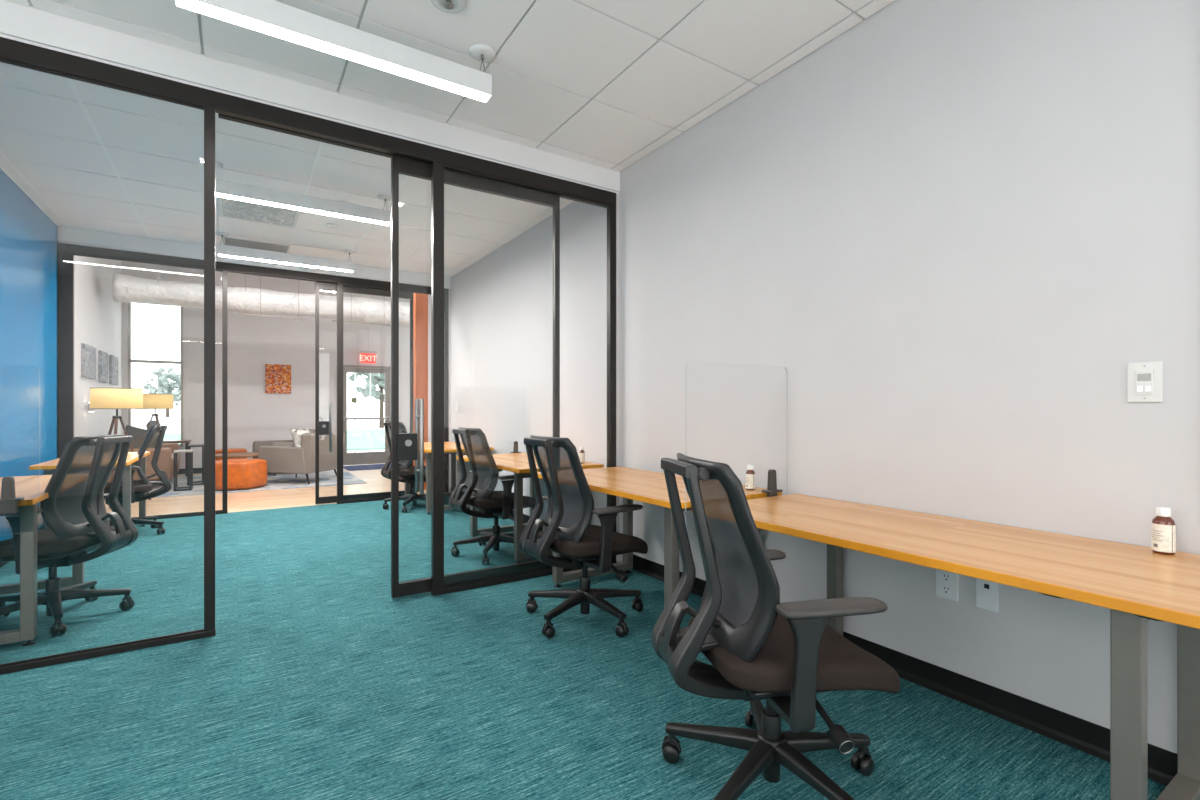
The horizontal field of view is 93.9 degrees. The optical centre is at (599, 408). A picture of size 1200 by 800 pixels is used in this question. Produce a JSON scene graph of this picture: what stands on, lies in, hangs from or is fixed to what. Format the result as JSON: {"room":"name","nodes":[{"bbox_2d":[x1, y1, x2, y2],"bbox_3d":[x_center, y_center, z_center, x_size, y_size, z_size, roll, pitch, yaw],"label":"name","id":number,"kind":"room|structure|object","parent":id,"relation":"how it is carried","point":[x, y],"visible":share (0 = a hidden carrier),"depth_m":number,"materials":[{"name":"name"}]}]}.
{"room":"office","nodes":[
{"label":"office","id":0,"kind":"room"},
{"bbox_2d":[0,168,57,540],"bbox_3d":[-4.447,-0.350,3.951,0.120,3.100,4.235,0,0,-33],"label":"wall","id":1,"kind":"structure","parent":0,"point":[28,236],"depth_m":4.78,"materials":[{"name":"blue paint"}]},
{"bbox_2d":[0,527,42,567],"bbox_3d":[-4.393,1.148,3.998,0.022,0.104,3.975,0,0,-33],"label":"baseboard","id":2,"kind":"structure","parent":1,"relation":"attached to","point":[41,528],"depth_m":4.33,"materials":[{"name":"black plastic"}]},
{"bbox_2d":[57,226,57,458],"bbox_3d":[-2.776,-0.850,7.481,7.140,4.100,0.180,0,0,-33],"label":"wall","id":3,"kind":"structure","parent":0,"point":[57,226],"depth_m":5.65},
{"bbox_2d":[74,255,121,436],"bbox_3d":[-7.149,-0.850,7.780,0.120,4.100,5.070,0,0,-33],"label":"wall","id":4,"kind":"structure","parent":0,"point":[97,318],"depth_m":7.99,"materials":[{"name":"white paint"}]},
{"bbox_2d":[81,343,95,378],"bbox_3d":[-6.938,-0.640,7.601,0.039,0.440,0.700,0,0,-33],"label":"wall art panel","id":5,"kind":"object","parent":4,"relation":"attached to","point":[88,353],"visible":1,"depth_m":7.49,"materials":[{"name":"grey fabric"}]},
{"bbox_2d":[85,403,94,411],"bbox_3d":[-6.861,-0.025,7.532,0.095,0.124,0.070,0,0,-33],"label":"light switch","id":6,"kind":"object","parent":4,"relation":"attached to","point":[88,406],"visible":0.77,"depth_m":7.50,"materials":[{"name":"beige plastic"}]},
{"bbox_2d":[98,350,107,382],"bbox_3d":[-7.459,-0.630,8.408,0.039,0.460,0.500,0,0,-33],"label":"wall art panel","id":7,"kind":"object","parent":4,"relation":"attached to","point":[102,356],"visible":1,"depth_m":8.27,"materials":[{"name":"grey fabric"}]},
{"bbox_2d":[109,355,117,384],"bbox_3d":[-7.928,-0.630,9.134,0.039,0.460,0.550,0,0,-33],"label":"wall art panel","id":8,"kind":"object","parent":4,"relation":"attached to","point":[113,360],"visible":1,"depth_m":9.00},
{"bbox_2d":[58,226,450,288],"bbox_3d":[-3.826,-1.770,6.819,4.037,0.179,0.153,0,0,-33],"label":"wall partition","id":9,"kind":"structure","parent":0,"point":[75,236],"depth_m":6.22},
{"bbox_2d":[58,243,450,518],"bbox_3d":[-3.821,-0.241,6.811,4.037,2.883,0.130,0,0,-33],"label":"frame","id":10,"kind":"structure","parent":9,"relation":"in","point":[66,252],"depth_m":6.42,"materials":[{"name":"brown metal"}]},
{"bbox_2d":[315,281,412,503],"bbox_3d":[-3.056,-0.206,7.324,1.196,2.788,0.137,0,0,-33],"label":"door","id":11,"kind":"structure","parent":10,"relation":"attached to","point":[321,427],"depth_m":7.07,"materials":[{"name":"brown metal"}]},
{"bbox_2d":[122,261,430,468],"bbox_3d":[-5.547,-0.850,11.805,7.140,4.100,0.150,0,0,-33],"label":"wall","id":12,"kind":"structure","parent":0,"point":[253,342],"depth_m":11.02,"materials":[{"name":"white paint"}]},
{"bbox_2d":[128,302,187,449],"bbox_3d":[-8.008,-0.625,10.160,0.860,2.770,0.140,0,0,-33],"label":"window","id":13,"kind":"structure","parent":12,"relation":"in","point":[184,310],"depth_m":10.33,"materials":[{"name":"clear glass"}]},
{"bbox_2d":[178,468,201,473],"bbox_3d":[-5.511,1.150,11.731,6.920,0.100,0.012,0,0,-33],"label":"baseboard","id":14,"kind":"structure","parent":12,"relation":"attached to","point":[195,470],"depth_m":10.41,"materials":[{"name":"black plastic"}]},
{"bbox_2d":[265,364,290,393],"bbox_3d":[-6.399,-0.598,11.143,0.446,0.575,0.034,0,0,-33],"label":"canvas painting","id":15,"kind":"object","parent":12,"relation":"attached to","point":[277,377],"visible":1,"depth_m":11.12},
{"bbox_2d":[343,365,390,464],"bbox_3d":[-5.040,0.135,12.070,1.120,2.130,0.195,0,0,-33],"label":"door","id":16,"kind":"structure","parent":12,"relation":"in","point":[358,458],"depth_m":12.03,"materials":[{"name":"grey metal"}]},
{"bbox_2d":[360,351,376,362],"bbox_3d":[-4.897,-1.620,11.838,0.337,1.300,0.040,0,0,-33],"label":"exit sign","id":17,"kind":"object","parent":12,"relation":"attached to","point":[365,356],"visible":0.98,"depth_m":11.83,"materials":[{"name":"red plastic"}]},
{"bbox_2d":[0,62,572,276],"bbox_3d":[-2.706,-1.883,5.086,4.056,0.073,4.006,0,0,-33],"label":"ceiling","id":18,"kind":"structure","parent":0,"point":[89,156],"depth_m":4.50,"materials":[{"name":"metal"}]},
{"bbox_2d":[223,237,289,252],"bbox_3d":[-3.882,-1.845,6.338,0.640,0.015,0.420,0,0,-33],"label":"ceiling vent","id":19,"kind":"object","parent":18,"relation":"in","point":[238,242],"visible":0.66,"depth_m":6.27,"materials":[{"name":"grey metal"}]},
{"bbox_2d":[217,196,300,227],"bbox_3d":[-3.207,-1.833,5.274,0.640,0.037,0.600,0,0,-33],"label":"ceiling vent","id":20,"kind":"object","parent":18,"relation":"in","point":[228,208],"visible":0.92,"depth_m":5.24,"materials":[{"name":"grey metal"}]},
{"bbox_2d":[215,232,355,271],"bbox_3d":[-3.462,-1.733,6.240,1.372,0.234,0.132,0,0,-33],"label":"linear pendant light","id":21,"kind":"object","parent":18,"relation":"hanging from","point":[224,250],"visible":0.99,"depth_m":6.18,"materials":[{"name":"white metal"}]},
{"bbox_2d":[202,160,390,224],"bbox_3d":[-2.393,-1.733,4.550,1.372,0.234,0.132,0,0,-33],"label":"linear pendant light","id":22,"kind":"object","parent":18,"relation":"hanging from","point":[226,189],"visible":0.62,"depth_m":4.50,"materials":[{"name":"white metal"}]},
{"bbox_2d":[325,223,336,227],"bbox_3d":[-2.702,-1.841,5.636,0.110,0.018,0.110,0,0,-33],"label":"smoke detector","id":23,"kind":"object","parent":18,"relation":"attached to","point":[329,225],"visible":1,"depth_m":5.61,"materials":[{"name":"white plastic"}]},
{"bbox_2d":[0,0,619,193],"bbox_3d":[-2.032,-1.770,3.058,5.107,0.179,0.158,0,0,-33],"label":"wall partition","id":24,"kind":"structure","parent":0,"point":[18,22],"depth_m":3.09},
{"bbox_2d":[0,37,618,673],"bbox_3d":[-2.026,-0.241,3.049,5.107,2.883,0.130,0,0,-33],"label":"frame","id":25,"kind":"structure","parent":24,"relation":"in","point":[228,107],"depth_m":3.20,"materials":[{"name":"brown metal"}]},
{"bbox_2d":[391,155,559,597],"bbox_3d":[-0.811,-0.206,3.852,1.196,2.788,0.137,0,0,-33],"label":"door","id":26,"kind":"structure","parent":25,"relation":"attached to","point":[404,446],"depth_m":3.62,"materials":[{"name":"brown metal"}]},
{"bbox_2d":[7,0,894,171],"bbox_3d":[-0.146,-1.885,0.141,5.133,0.070,6.821,0,0,-33],"label":"ceiling","id":27,"kind":"structure","parent":0,"point":[607,84],"depth_m":2.89,"materials":[{"name":"tile"}]},
{"bbox_2d":[175,0,494,101],"bbox_3d":[-1.130,-1.733,2.568,1.372,0.234,0.132,0,0,-33],"label":"linear pendant light","id":28,"kind":"object","parent":27,"relation":"hanging from","point":[270,17],"visible":1,"depth_m":2.54,"materials":[{"name":"white metal"}]},
{"bbox_2d":[431,0,465,12],"bbox_3d":[-0.685,-1.837,2.534,0.154,0.033,0.154,0,0,-33],"label":"sprinkler head","id":29,"kind":"object","parent":27,"relation":"attached to","point":[448,6],"visible":1,"depth_m":2.55},
{"bbox_2d":[0,463,1166,799],"bbox_3d":[-1.555,1.240,4.800,7.800,0.080,16.150,0,0,-33],"label":"floor","id":30,"kind":"structure","parent":0,"point":[313,681],"depth_m":2.32,"materials":[{"name":"teal carpet"}]},
{"bbox_2d":[0,475,84,645],"bbox_3d":[-3.428,0.822,3.166,0.620,0.754,1.360,0,0,-33],"label":"desk","id":31,"kind":"object","parent":30,"relation":"on","point":[32,488],"visible":0.54,"depth_m":2.84,"materials":[{"name":"brown wood"}]},
{"bbox_2d":[0,365,39,534],"bbox_3d":[-3.029,0.197,2.585,0.640,0.815,0.056,0,0,-33],"label":"divider","id":32,"kind":"object","parent":31,"relation":"attached to","point":[8,501],"visible":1,"depth_m":2.69,"materials":[{"name":"clear plastic"}]},
{"bbox_2d":[0,434,137,636],"bbox_3d":[-3.114,0.675,3.214,0.713,1.050,0.680,0,0,-11],"label":"office chair","id":33,"kind":"object","parent":30,"relation":"on","point":[74,512],"visible":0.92,"depth_m":3.13,"materials":[{"name":"grey plastic"}]},
{"bbox_2d":[0,525,115,558],"bbox_3d":[-3.162,0.775,3.180,0.543,0.146,0.500,0,0,-11],"label":"seat cushion","id":34,"kind":"object","parent":33,"relation":"on","point":[73,545],"depth_m":3.06,"materials":[{"name":"fabric"}]},
{"bbox_2d":[29,451,149,545],"bbox_3d":[-4.579,0.822,5.113,0.590,0.754,1.440,0,0,-33],"label":"desk","id":35,"kind":"object","parent":30,"relation":"on","point":[48,467],"visible":0.17,"depth_m":4.91,"materials":[{"name":"brown wood"}]},
{"bbox_2d":[90,387,150,507],"bbox_3d":[-6.007,0.465,6.961,0.634,1.451,0.614,0,0,-33],"label":"floor lamp","id":36,"kind":"object","parent":30,"relation":"on","point":[100,397],"visible":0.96,"depth_m":6.83,"materials":[{"name":"fabric"}]},
{"bbox_2d":[104,424,171,534],"bbox_3d":[-4.511,0.675,5.301,0.732,1.050,0.684,0,0,-34],"label":"office chair","id":37,"kind":"object","parent":30,"relation":"on","point":[138,487],"visible":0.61,"depth_m":5.35,"materials":[{"name":"grey plastic"}]},
{"bbox_2d":[104,480,152,495],"bbox_3d":[-4.564,0.775,5.282,0.543,0.146,0.500,0,0,-41],"label":"seat cushion","id":38,"kind":"object","parent":37,"relation":"on","point":[140,487],"depth_m":5.25,"materials":[{"name":"fabric"}]},
{"bbox_2d":[162,440,190,475],"bbox_3d":[-7.636,0.880,9.888,0.650,0.640,0.400,0,0,-33],"label":"console table","id":39,"kind":"object","parent":30,"relation":"on","point":[187,442],"visible":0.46,"depth_m":9.88,"materials":[{"name":"brown wood"}]},
{"bbox_2d":[104,469,366,500],"bbox_3d":[-5.956,1.194,9.260,3.450,0.010,2.780,0,0,-33],"label":"area rug","id":40,"kind":"object","parent":30,"relation":"on","point":[326,478],"visible":0.29,"depth_m":9.06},
{"bbox_2d":[107,443,179,482],"bbox_3d":[-7.195,0.828,8.864,0.800,0.718,1.500,0,0,-33],"label":"leather sofa","id":41,"kind":"object","parent":40,"relation":"on","point":[165,462],"visible":0.35,"depth_m":8.39,"materials":[{"name":"brown leather"}]},
{"bbox_2d":[124,425,159,448],"bbox_3d":[-6.945,0.500,8.442,0.535,0.524,0.193,0,0,-33],"label":"throw pillow","id":42,"kind":"object","parent":41,"relation":"on","point":[138,435],"visible":0.42,"depth_m":8.41,"materials":[{"name":"grey fabric"}]},
{"bbox_2d":[143,394,173,430],"bbox_3d":[-7.624,0.465,9.645,0.614,1.451,0.634,0,0,23],"label":"floor lamp","id":43,"kind":"object","parent":40,"relation":"on","point":[150,401],"visible":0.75,"depth_m":9.52,"materials":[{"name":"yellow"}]},
{"bbox_2d":[174,449,192,490],"bbox_3d":[-6.142,0.898,8.258,0.210,0.580,0.300,0,0,-33],"label":"side table","id":44,"kind":"object","parent":40,"relation":"on","point":[176,488],"visible":1,"depth_m":8.19,"materials":[{"name":"black metal"}]},
{"bbox_2d":[187,444,203,485],"bbox_3d":[-6.397,0.878,8.874,0.210,0.620,0.350,0,0,-33],"label":"side table","id":45,"kind":"object","parent":40,"relation":"on","point":[189,446],"visible":0.81,"depth_m":8.77,"materials":[{"name":"black metal"}]},
{"bbox_2d":[215,448,246,460],"bbox_3d":[-6.724,0.958,10.181,0.528,0.459,0.608,0,0,-33],"label":"leather ottoman","id":46,"kind":"object","parent":40,"relation":"on","point":[232,450],"visible":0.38,"depth_m":10.03,"materials":[{"name":"orange leather"}]},
{"bbox_2d":[215,452,257,457],"bbox_3d":[-6.063,0.974,9.417,0.840,0.431,0.840,0,0,-33],"label":"coffee table","id":47,"kind":"object","parent":40,"relation":"on","point":[239,454],"visible":0.57,"depth_m":9.25,"materials":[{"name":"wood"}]},
{"bbox_2d":[215,458,268,489],"bbox_3d":[-5.456,0.978,8.440,0.809,0.419,0.702,0,0,40],"label":"leather ottoman","id":48,"kind":"object","parent":40,"relation":"on","point":[248,473],"visible":0.74,"depth_m":8.18,"materials":[{"name":"orange leather"}]},
{"bbox_2d":[252,429,314,475],"bbox_3d":[-5.801,0.789,10.489,0.820,0.803,0.988,0,0,37],"label":"armchair","id":49,"kind":"object","parent":40,"relation":"on","point":[287,443],"visible":0.21,"depth_m":10.32,"materials":[{"name":"grey fabric"}]},
{"bbox_2d":[258,433,344,484],"bbox_3d":[-4.894,0.789,9.224,0.988,0.803,0.820,0,0,11],"label":"armchair","id":50,"kind":"object","parent":40,"relation":"on","point":[282,459],"visible":0.74,"depth_m":8.85,"materials":[{"name":"grey fabric"}]},
{"bbox_2d":[291,428,309,446],"bbox_3d":[-4.890,0.520,9.223,0.204,0.395,0.420,0,0,7],"label":"throw pillow","id":51,"kind":"object","parent":50,"relation":"on","point":[296,434],"visible":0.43,"depth_m":9.05,"materials":[{"name":"white fabric"}]},
{"bbox_2d":[301,433,314,446],"bbox_3d":[-4.643,0.568,9.175,0.160,0.360,0.590,0,0,11],"label":"cushion","id":52,"kind":"object","parent":50,"relation":"on","point":[302,436],"depth_m":8.90,"materials":[{"name":"grey fabric"}]},
{"bbox_2d":[343,463,390,470],"bbox_3d":[-4.509,1.194,11.672,1.500,0.011,1.000,0,0,-33],"label":"doormat","id":53,"kind":"object","parent":30,"relation":"on","point":[370,466],"visible":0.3,"depth_m":11.37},
{"bbox_2d":[381,421,444,512],"bbox_3d":[-2.270,0.675,6.811,0.736,1.050,0.694,0,0,-41],"label":"office chair","id":54,"kind":"object","parent":30,"relation":"on","point":[406,471],"visible":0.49,"depth_m":6.63,"materials":[{"name":"grey plastic"}]},
{"bbox_2d":[399,466,444,476],"bbox_3d":[-2.215,0.775,6.827,0.543,0.146,0.500,0,0,-41],"label":"seat cushion","id":55,"kind":"object","parent":54,"relation":"on","point":[404,471],"depth_m":6.56,"materials":[{"name":"fabric"}]},
{"bbox_2d":[413,293,427,489],"bbox_3d":[-2.700,-0.850,8.400,0.185,4.100,0.200,0,0,-33],"label":"column","id":56,"kind":"structure","parent":30,"relation":"on","point":[420,301],"depth_m":8.32,"materials":[{"name":"paint"}]},
{"bbox_2d":[405,442,493,513],"bbox_3d":[-1.927,0.822,6.863,0.745,0.754,1.420,0,0,-33],"label":"desk","id":57,"kind":"object","parent":30,"relation":"on","point":[449,447],"visible":0.3,"depth_m":6.47,"materials":[{"name":"brown wood"}]},
{"bbox_2d":[449,427,535,564],"bbox_3d":[-0.878,0.675,4.663,0.718,1.050,0.678,0,0,-37],"label":"office chair","id":58,"kind":"object","parent":30,"relation":"on","point":[480,494],"visible":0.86,"depth_m":4.46,"materials":[{"name":"grey plastic"}]},
{"bbox_2d":[467,491,535,508],"bbox_3d":[-0.824,0.775,4.675,0.543,0.146,0.500,0,0,-37],"label":"seat cushion","id":59,"kind":"object","parent":58,"relation":"on","point":[477,500],"depth_m":4.46,"materials":[{"name":"fabric"}]},
{"bbox_2d":[456,453,603,562],"bbox_3d":[-0.668,0.822,4.915,0.745,0.754,1.420,0,0,-33],"label":"desk","id":60,"kind":"object","parent":30,"relation":"on","point":[517,463],"visible":0.44,"depth_m":4.43,"materials":[{"name":"brown wood"}]},
{"bbox_2d":[486,387,520,452],"bbox_3d":[-1.066,0.197,5.527,0.710,0.815,0.056,0,0,-33],"label":"divider","id":61,"kind":"object","parent":60,"relation":"attached to","point":[515,447],"visible":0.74,"depth_m":5.66,"materials":[{"name":"clear plastic"}]},
{"bbox_2d":[579,447,584,462],"bbox_3d":[-0.149,0.378,4.595,0.050,0.132,0.050,0,0,37],"label":"bottle","id":62,"kind":"object","parent":60,"relation":"on","point":[581,452],"visible":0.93,"depth_m":4.57,"materials":[{"name":"white plastic"}]},
{"bbox_2d":[518,435,647,637],"bbox_3d":[-0.077,0.675,3.196,0.716,1.050,0.679,0,0,-35],"label":"office chair","id":63,"kind":"object","parent":30,"relation":"on","point":[568,532],"visible":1,"depth_m":3.04,"materials":[{"name":"grey plastic"}]},
{"bbox_2d":[537,524,647,556],"bbox_3d":[-0.048,0.775,3.245,0.543,0.146,0.500,0,0,-35],"label":"seat cushion","id":64,"kind":"object","parent":63,"relation":"on","point":[564,545],"depth_m":3.05,"materials":[{"name":"fabric"}]},
{"bbox_2d":[537,466,781,636],"bbox_3d":[0.255,0.818,3.421,0.742,0.763,1.500,0,0,-33],"label":"desk","id":65,"kind":"object","parent":30,"relation":"on","point":[631,484],"visible":0.47,"depth_m":3.15,"materials":[{"name":"brown wood"}]},
{"bbox_2d":[685,362,787,535],"bbox_3d":[0.698,0.186,2.792,0.715,0.815,0.056,0,0,-33],"label":"divider","id":66,"kind":"object","parent":65,"relation":"attached to","point":[772,490],"visible":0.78,"depth_m":2.91,"materials":[{"name":"clear plastic"}]},
{"bbox_2d":[746,465,754,489],"bbox_3d":[0.813,0.369,3.026,0.050,0.132,0.050,0,0,32],"label":"bottle","id":67,"kind":"object","parent":65,"relation":"on","point":[750,474],"visible":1,"depth_m":3.01,"materials":[{"name":"white plastic"}]},
{"bbox_2d":[651,453,899,799],"bbox_3d":[0.535,0.675,1.800,0.735,1.050,0.685,0,0,-1],"label":"office chair","id":68,"kind":"object","parent":30,"relation":"on","point":[758,647],"visible":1,"depth_m":1.62,"materials":[{"name":"fabric"}]},
{"bbox_2d":[688,613,899,692],"bbox_3d":[0.591,0.775,1.790,0.543,0.146,0.500,0,0,-10],"label":"seat cushion","id":69,"kind":"object","parent":68,"relation":"on","point":[842,664],"depth_m":1.59,"materials":[{"name":"fabric"}]},
{"bbox_2d":[692,494,1199,799],"bbox_3d":[1.195,0.825,2.071,0.742,0.749,1.700,0,0,-33],"label":"desk","id":70,"kind":"object","parent":30,"relation":"on","point":[1128,580],"visible":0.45,"depth_m":1.69,"materials":[{"name":"brown wood"}]},
{"bbox_2d":[1038,592,1064,598],"bbox_3d":[1.186,0.484,1.463,0.028,0.009,0.061,0,0,-33],"label":"hook","id":71,"kind":"object","parent":70,"relation":"attached to","point":[1038,592],"visible":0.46,"depth_m":1.46,"materials":[{"name":"black metal"}]},
{"bbox_2d":[1134,614,1165,621],"bbox_3d":[1.286,0.484,1.308,0.028,0.009,0.061,0,0,-33],"label":"hook","id":72,"kind":"object","parent":70,"relation":"attached to","point":[1134,614],"visible":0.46,"depth_m":1.30,"materials":[{"name":"black metal"}]},
{"bbox_2d":[1151,507,1175,554],"bbox_3d":[1.758,0.378,1.747,0.054,0.142,0.054,0,0,-33],"label":"bottle","id":73,"kind":"object","parent":70,"relation":"on","point":[1163,527],"visible":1,"depth_m":1.73,"materials":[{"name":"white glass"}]},
{"bbox_2d":[451,0,1199,753],"bbox_3d":[0.894,-0.350,3.346,0.120,3.100,11.050,0,0,-33],"label":"wall","id":74,"kind":"structure","parent":0,"point":[955,229],"depth_m":2.45,"materials":[{"name":"white paint"}]},
{"bbox_2d":[450,487,542,530],"bbox_3d":[-1.021,1.148,6.178,0.022,0.104,3.975,0,0,-33],"label":"baseboard","id":75,"kind":"structure","parent":74,"relation":"attached to","point":[526,518],"depth_m":5.82,"materials":[{"name":"black plastic"}]},
{"bbox_2d":[622,554,1176,785],"bbox_3d":[2.002,1.148,1.500,0.022,0.104,6.745,0,0,-33],"label":"baseboard","id":76,"kind":"structure","parent":74,"relation":"attached to","point":[1093,739],"depth_m":2.17,"materials":[{"name":"black plastic"}]},
{"bbox_2d":[936,569,957,601],"bbox_3d":[1.457,0.732,2.353,0.011,0.134,0.088,0,0,-33],"label":"wall outlet","id":77,"kind":"object","parent":74,"relation":"attached to","point":[946,582],"visible":0.9,"depth_m":2.35,"materials":[{"name":"white plastic"}]},
{"bbox_2d":[942,584,950,594],"bbox_3d":[1.455,0.758,2.352,0.004,0.038,0.036,0,0,-33],"label":"receptacle","id":78,"kind":"object","parent":77,"relation":"attached to","point":[946,588],"depth_m":2.35,"materials":[{"name":"white plastic"}]},
{"bbox_2d":[942,572,950,582],"bbox_3d":[1.455,0.706,2.352,0.004,0.038,0.036,0,0,-33],"label":"receptacle","id":79,"kind":"object","parent":77,"relation":"attached to","point":[946,576],"depth_m":2.35,"materials":[{"name":"white plastic"}]},
{"bbox_2d":[976,578,998,612],"bbox_3d":[1.540,0.732,2.228,0.008,0.134,0.080,0,0,-33],"label":"outlet","id":80,"kind":"object","parent":74,"relation":"attached to","point":[987,592],"visible":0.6,"depth_m":2.22,"materials":[{"name":"white plastic"}]},
{"bbox_2d":[1127,361,1162,401],"bbox_3d":[1.788,-0.088,1.839,0.014,0.132,0.086,0,0,-33],"label":"switch","id":81,"kind":"object","parent":74,"relation":"attached to","point":[1144,379],"visible":1,"depth_m":1.83,"materials":[{"name":"white plastic"}]},
{"bbox_3d":[-4.185,-2.950,9.679,7.320,0.100,5.300,0,0,-33],"label":"ceiling","id":82,"kind":"structure","parent":0,"visible":0},
{"bbox_2d":[112,265,409,326],"bbox_3d":[-5.226,-2.218,9.428,4.500,1.364,0.475,0,0,-33],"label":"air duct","id":83,"kind":"object","parent":82,"relation":"hanging from","point":[125,288],"visible":0.8,"depth_m":9.02,"materials":[{"name":"silver metal"}]},
{"bbox_2d":[238,276,305,319],"bbox_3d":[-5.198,-2.180,8.898,0.930,1.440,0.030,0,0,-33],"label":"strut","id":84,"kind":"object","parent":82,"relation":"hanging from","point":[239,313],"visible":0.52,"depth_m":8.81,"materials":[{"name":"grey metal"}]},
{"bbox_2d":[332,293,389,325],"bbox_3d":[-4.090,-2.180,9.615,0.930,1.440,0.030,0,0,-33],"label":"strut","id":85,"kind":"object","parent":82,"relation":"hanging from","point":[351,321],"visible":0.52,"depth_m":9.56,"materials":[{"name":"grey metal"}]},
{"label":"outside","id":86,"kind":"structure","parent":0,"visible":0},
{"bbox_2d":[137,419,384,464],"bbox_3d":[-27.999,1.400,43.313,120.000,0.200,76.850,0,0,-33],"label":"floor","id":87,"kind":"structure","parent":86,"point":[360,424],"depth_m":39.35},
{"bbox_2d":[131,409,173,430],"bbox_3d":[-27.336,0.590,32.341,4.200,1.420,1.800,0,0,-33],"label":"parked car","id":88,"kind":"object","parent":87,"relation":"on","point":[139,417],"visible":0.3,"depth_m":32.13,"materials":[{"name":"white metal"}]},
{"bbox_2d":[143,367,180,417],"bbox_3d":[-38.010,-1.194,49.189,3.270,4.988,3.100,0,0,37],"label":"tree","id":89,"kind":"object","parent":87,"relation":"on","point":[164,386],"visible":0.66,"depth_m":48.78,"materials":[{"name":"green plant"}]},
{"bbox_2d":[163,430,384,450],"bbox_3d":[-14.089,1.285,23.638,26.000,0.050,17.000,0,0,-33],"label":"lawn","id":90,"kind":"structure","parent":87,"relation":"on","point":[362,436],"depth_m":23.92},
{"bbox_2d":[354,372,370,452],"bbox_3d":[-6.401,-0.430,16.718,3.400,3.460,0.030,0,0,-33],"label":"door frame","id":91,"kind":"structure","parent":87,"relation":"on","point":[354,372],"depth_m":16.26,"materials":[{"name":"grey metal"}]},
{"bbox_2d":[347,372,384,427],"bbox_3d":[-15.317,-2.453,38.936,4.644,7.506,4.908,0,0,-33],"label":"tree","id":92,"kind":"object","parent":87,"relation":"on","point":[378,379],"visible":0.15,"depth_m":38.38,"materials":[{"name":"green plant"}]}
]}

